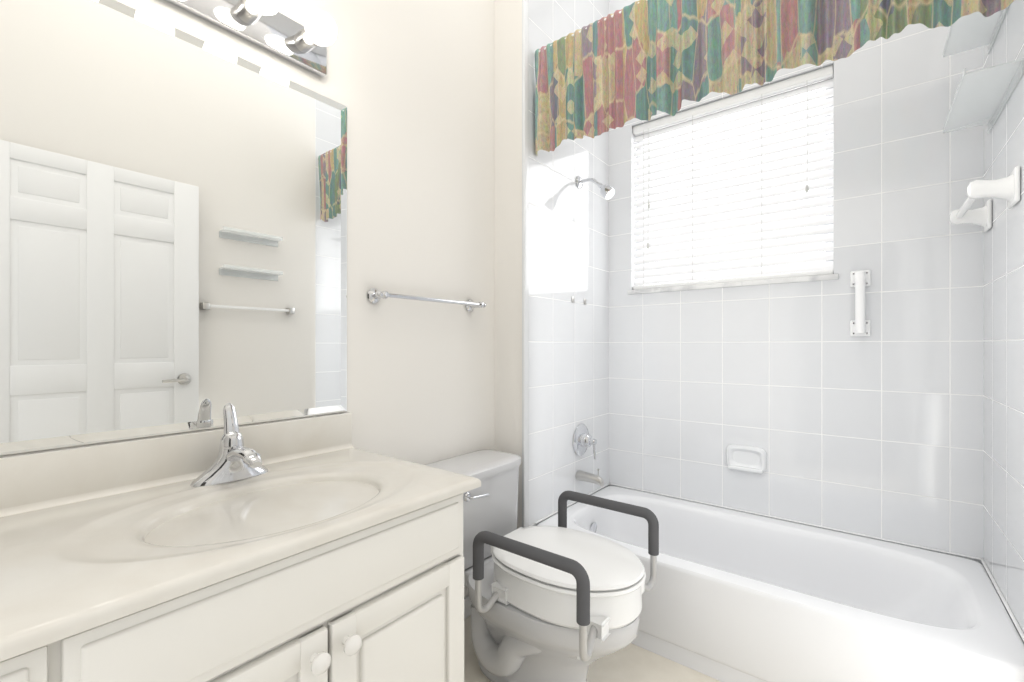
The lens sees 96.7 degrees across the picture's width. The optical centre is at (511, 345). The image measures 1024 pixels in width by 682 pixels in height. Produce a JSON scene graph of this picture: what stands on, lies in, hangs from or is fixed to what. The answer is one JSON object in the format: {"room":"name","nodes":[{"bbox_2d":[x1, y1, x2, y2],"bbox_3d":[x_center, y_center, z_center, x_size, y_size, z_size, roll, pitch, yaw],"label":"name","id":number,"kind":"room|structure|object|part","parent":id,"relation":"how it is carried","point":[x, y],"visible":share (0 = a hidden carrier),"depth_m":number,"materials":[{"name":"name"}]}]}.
{"room":"bathroom","nodes":[
{"label":"bathroom","id":0,"kind":"room"},
{"bbox_2d":[0,0,493,597],"bbox_3d":[-0.481,-0.500,1.664,0.120,3.300,3.070,0,0,38],"label":"wall","id":1,"kind":"structure","parent":0,"point":[408,84],"depth_m":1.71,"materials":[{"name":"white paint"}]},
{"bbox_2d":[0,0,346,454],"bbox_3d":[-0.919,-0.282,1.000,0.006,0.996,1.236,0,0,38],"label":"mirror","id":2,"kind":"object","parent":1,"relation":"attached to","point":[173,229],"visible":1,"depth_m":1.08,"materials":[{"name":"clear glass"}]},
{"bbox_2d":[165,0,336,77],"bbox_3d":[-0.716,-0.891,1.126,0.170,0.113,0.620,0,0,38],"label":"sconce","id":3,"kind":"object","parent":1,"relation":"attached to","point":[266,25],"visible":1,"depth_m":1.26,"materials":[{"name":"silver metal"}]},
{"bbox_2d":[367,288,486,311],"bbox_3d":[-0.299,-0.170,1.735,0.077,0.054,0.546,0,0,38],"label":"towel rail","id":4,"kind":"object","parent":1,"relation":"attached to","point":[374,295],"visible":1,"depth_m":1.64,"materials":[{"name":"silver metal"}]},
{"bbox_2d":[464,596,471,618],"bbox_3d":[-0.312,1.107,1.772,0.012,0.085,0.769,0,0,38],"label":"baseboard","id":5,"kind":"structure","parent":1,"relation":"attached to","point":[467,607],"depth_m":1.92,"materials":[{"name":"white paint"}]},
{"bbox_2d":[494,0,608,528],"bbox_3d":[0.239,-0.500,2.352,0.170,3.300,0.821,0,0,38],"label":"wall","id":6,"kind":"structure","parent":0,"point":[568,338],"depth_m":2.13,"materials":[{"name":"tile"}]},
{"bbox_2d":[522,0,528,527],"bbox_3d":[0.058,-0.499,1.989,0.015,3.299,0.034,0,0,38],"label":"trim","id":7,"kind":"structure","parent":6,"relation":"attached to","point":[525,263],"depth_m":1.98,"materials":[{"name":"white ceramic"}]},
{"bbox_2d":[573,424,596,459],"bbox_3d":[0.391,0.493,2.334,0.089,0.172,0.166,0,0,38],"label":"shower valve","id":8,"kind":"object","parent":6,"relation":"attached to","point":[583,440],"visible":1,"depth_m":2.32,"materials":[{"name":"silver metal"}]},
{"bbox_2d":[576,469,603,486],"bbox_3d":[0.396,0.659,2.298,0.140,0.086,0.054,0,0,38],"label":"tub spout","id":9,"kind":"object","parent":6,"relation":"attached to","point":[588,477],"visible":1,"depth_m":2.28,"materials":[{"name":"silver metal"}]},
{"bbox_2d":[576,176,614,198],"bbox_3d":[0.420,-0.795,2.282,0.199,0.152,0.068,0,0,38],"label":"shower head","id":10,"kind":"object","parent":6,"relation":"attached to","point":[607,191],"visible":0.98,"depth_m":2.24},
{"bbox_2d":[464,615,720,681],"bbox_3d":[0.229,1.200,1.109,1.923,0.100,3.070,0,0,38],"label":"floor","id":11,"kind":"structure","parent":0,"point":[630,662],"depth_m":1.62,"materials":[{"name":"tile"}]},
{"bbox_2d":[0,403,480,681],"bbox_3d":[-0.678,0.647,0.818,0.606,1.006,1.246,0,0,38],"label":"bathroom vanity","id":12,"kind":"object","parent":11,"relation":"on","point":[317,549],"visible":1,"depth_m":0.87,"materials":[{"name":"white paint"}]},
{"bbox_2d":[190,403,268,487],"bbox_3d":[-0.655,0.237,1.098,0.183,0.186,0.172,0,0,38],"label":"faucet","id":13,"kind":"object","parent":12,"relation":"on","point":[236,465],"depth_m":1.10,"materials":[{"name":"silver metal"}]},
{"bbox_2d":[425,449,658,681],"bbox_3d":[0.056,0.801,1.587,0.825,0.698,0.524,0,0,38],"label":"toilet","id":14,"kind":"object","parent":11,"relation":"on","point":[561,602],"visible":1,"depth_m":1.43,"materials":[{"name":"white ceramic"}]},
{"bbox_3d":[0.179,0.698,1.491,0.512,0.266,0.524,0,0,38],"label":"riser seat","id":15,"kind":"part","parent":14,"relation":"part of","materials":[{"name":"white plastic"}]},
{"bbox_2d":[537,486,1023,681],"bbox_3d":[0.921,0.974,1.857,1.507,0.352,0.752,0,0,38],"label":"bathtub","id":16,"kind":"object","parent":11,"relation":"on","point":[733,596],"visible":0.81,"depth_m":1.60,"materials":[{"name":"white ceramic"}]},
{"bbox_2d":[609,0,982,564],"bbox_3d":[1.131,-0.500,2.264,1.923,3.300,0.140,0,0,38],"label":"wall","id":17,"kind":"structure","parent":0,"point":[878,432],"depth_m":1.93,"materials":[{"name":"tile"}]},
{"bbox_2d":[628,274,838,294],"bbox_3d":[1.065,-0.295,2.299,0.957,0.023,0.146,0,0,38],"label":"window sill","id":18,"kind":"structure","parent":17,"relation":"attached to","point":[756,282],"depth_m":2.18,"materials":[{"name":"stone"}]},
{"bbox_2d":[638,78,833,285],"bbox_3d":[1.094,-0.765,2.337,0.921,0.919,0.040,0,0,38],"label":"window","id":19,"kind":"structure","parent":17,"relation":"in","point":[825,169],"depth_m":2.04,"materials":[{"name":"white plastic"}]},
{"bbox_2d":[633,65,833,289],"bbox_3d":[1.047,-0.766,2.277,0.916,0.913,0.062,0,0,38],"label":"window blinds","id":20,"kind":"object","parent":19,"relation":"attached to","point":[654,270],"visible":0.92,"depth_m":2.23,"materials":[{"name":"white plastic"}]},
{"bbox_2d":[726,444,766,473],"bbox_3d":[1.111,0.540,2.168,0.176,0.120,0.033,0,0,38],"label":"soap dish","id":21,"kind":"object","parent":17,"relation":"attached to","point":[753,459],"visible":1,"depth_m":2.17,"materials":[{"name":"white ceramic"}]},
{"bbox_2d":[535,483,1023,641],"bbox_3d":[0.925,0.795,1.863,1.512,0.006,0.745,0,0,38],"label":"trim","id":22,"kind":"structure","parent":17,"relation":"attached to","point":[1015,622],"depth_m":1.88,"materials":[{"name":"white"}]},
{"bbox_2d":[850,270,870,335],"bbox_3d":[1.444,-0.176,1.887,0.068,0.276,0.065,0,0,38],"label":"grab rail","id":23,"kind":"object","parent":17,"relation":"attached to","point":[860,280],"visible":1,"depth_m":1.87,"materials":[{"name":"white plastic"}]},
{"bbox_2d":[983,0,1023,632],"bbox_3d":[0.939,-0.500,0.554,0.120,3.300,3.070,0,0,38],"label":"wall","id":24,"kind":"structure","parent":0,"point":[1003,383],"depth_m":1.42,"materials":[{"name":"tile"}]},
{"bbox_2d":[534,0,1013,155],"bbox_3d":[0.696,-1.081,1.569,1.511,0.474,0.063,0,0,38],"label":"valance","id":25,"kind":"object","parent":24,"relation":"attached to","point":[646,60],"visible":1,"depth_m":1.62,"materials":[{"name":"fabric"}]},
{"bbox_3d":[0.698,-1.302,1.571,1.511,0.014,0.014,0,0,38],"label":"rod","id":26,"kind":"part","parent":25,"relation":"part of","materials":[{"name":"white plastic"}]},
{"bbox_2d":[943,5,1009,56],"bbox_3d":[1.494,-1.052,1.460,0.119,0.055,0.460,0,0,38],"label":"shelf","id":27,"kind":"object","parent":24,"relation":"attached to","point":[974,40],"visible":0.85,"depth_m":1.54,"materials":[{"name":"white"}]},
{"bbox_2d":[943,58,1023,133],"bbox_3d":[1.494,-0.772,1.460,0.119,0.055,0.460,0,0,38],"label":"shelf","id":28,"kind":"object","parent":24,"relation":"attached to","point":[977,91],"visible":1,"depth_m":1.42,"materials":[{"name":"white"}]},
{"bbox_2d":[949,166,1019,232],"bbox_3d":[1.529,-0.455,1.490,0.101,0.100,0.470,0,0,38],"label":"towel rail","id":29,"kind":"object","parent":24,"relation":"attached to","point":[1007,188],"visible":1,"depth_m":1.35,"materials":[{"name":"white ceramic"}]},
{"label":"outside","id":30,"kind":"structure","parent":0,"visible":0},
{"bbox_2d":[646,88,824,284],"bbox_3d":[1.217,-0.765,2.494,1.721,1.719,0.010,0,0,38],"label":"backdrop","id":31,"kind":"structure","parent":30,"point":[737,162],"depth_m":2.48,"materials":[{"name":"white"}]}
]}

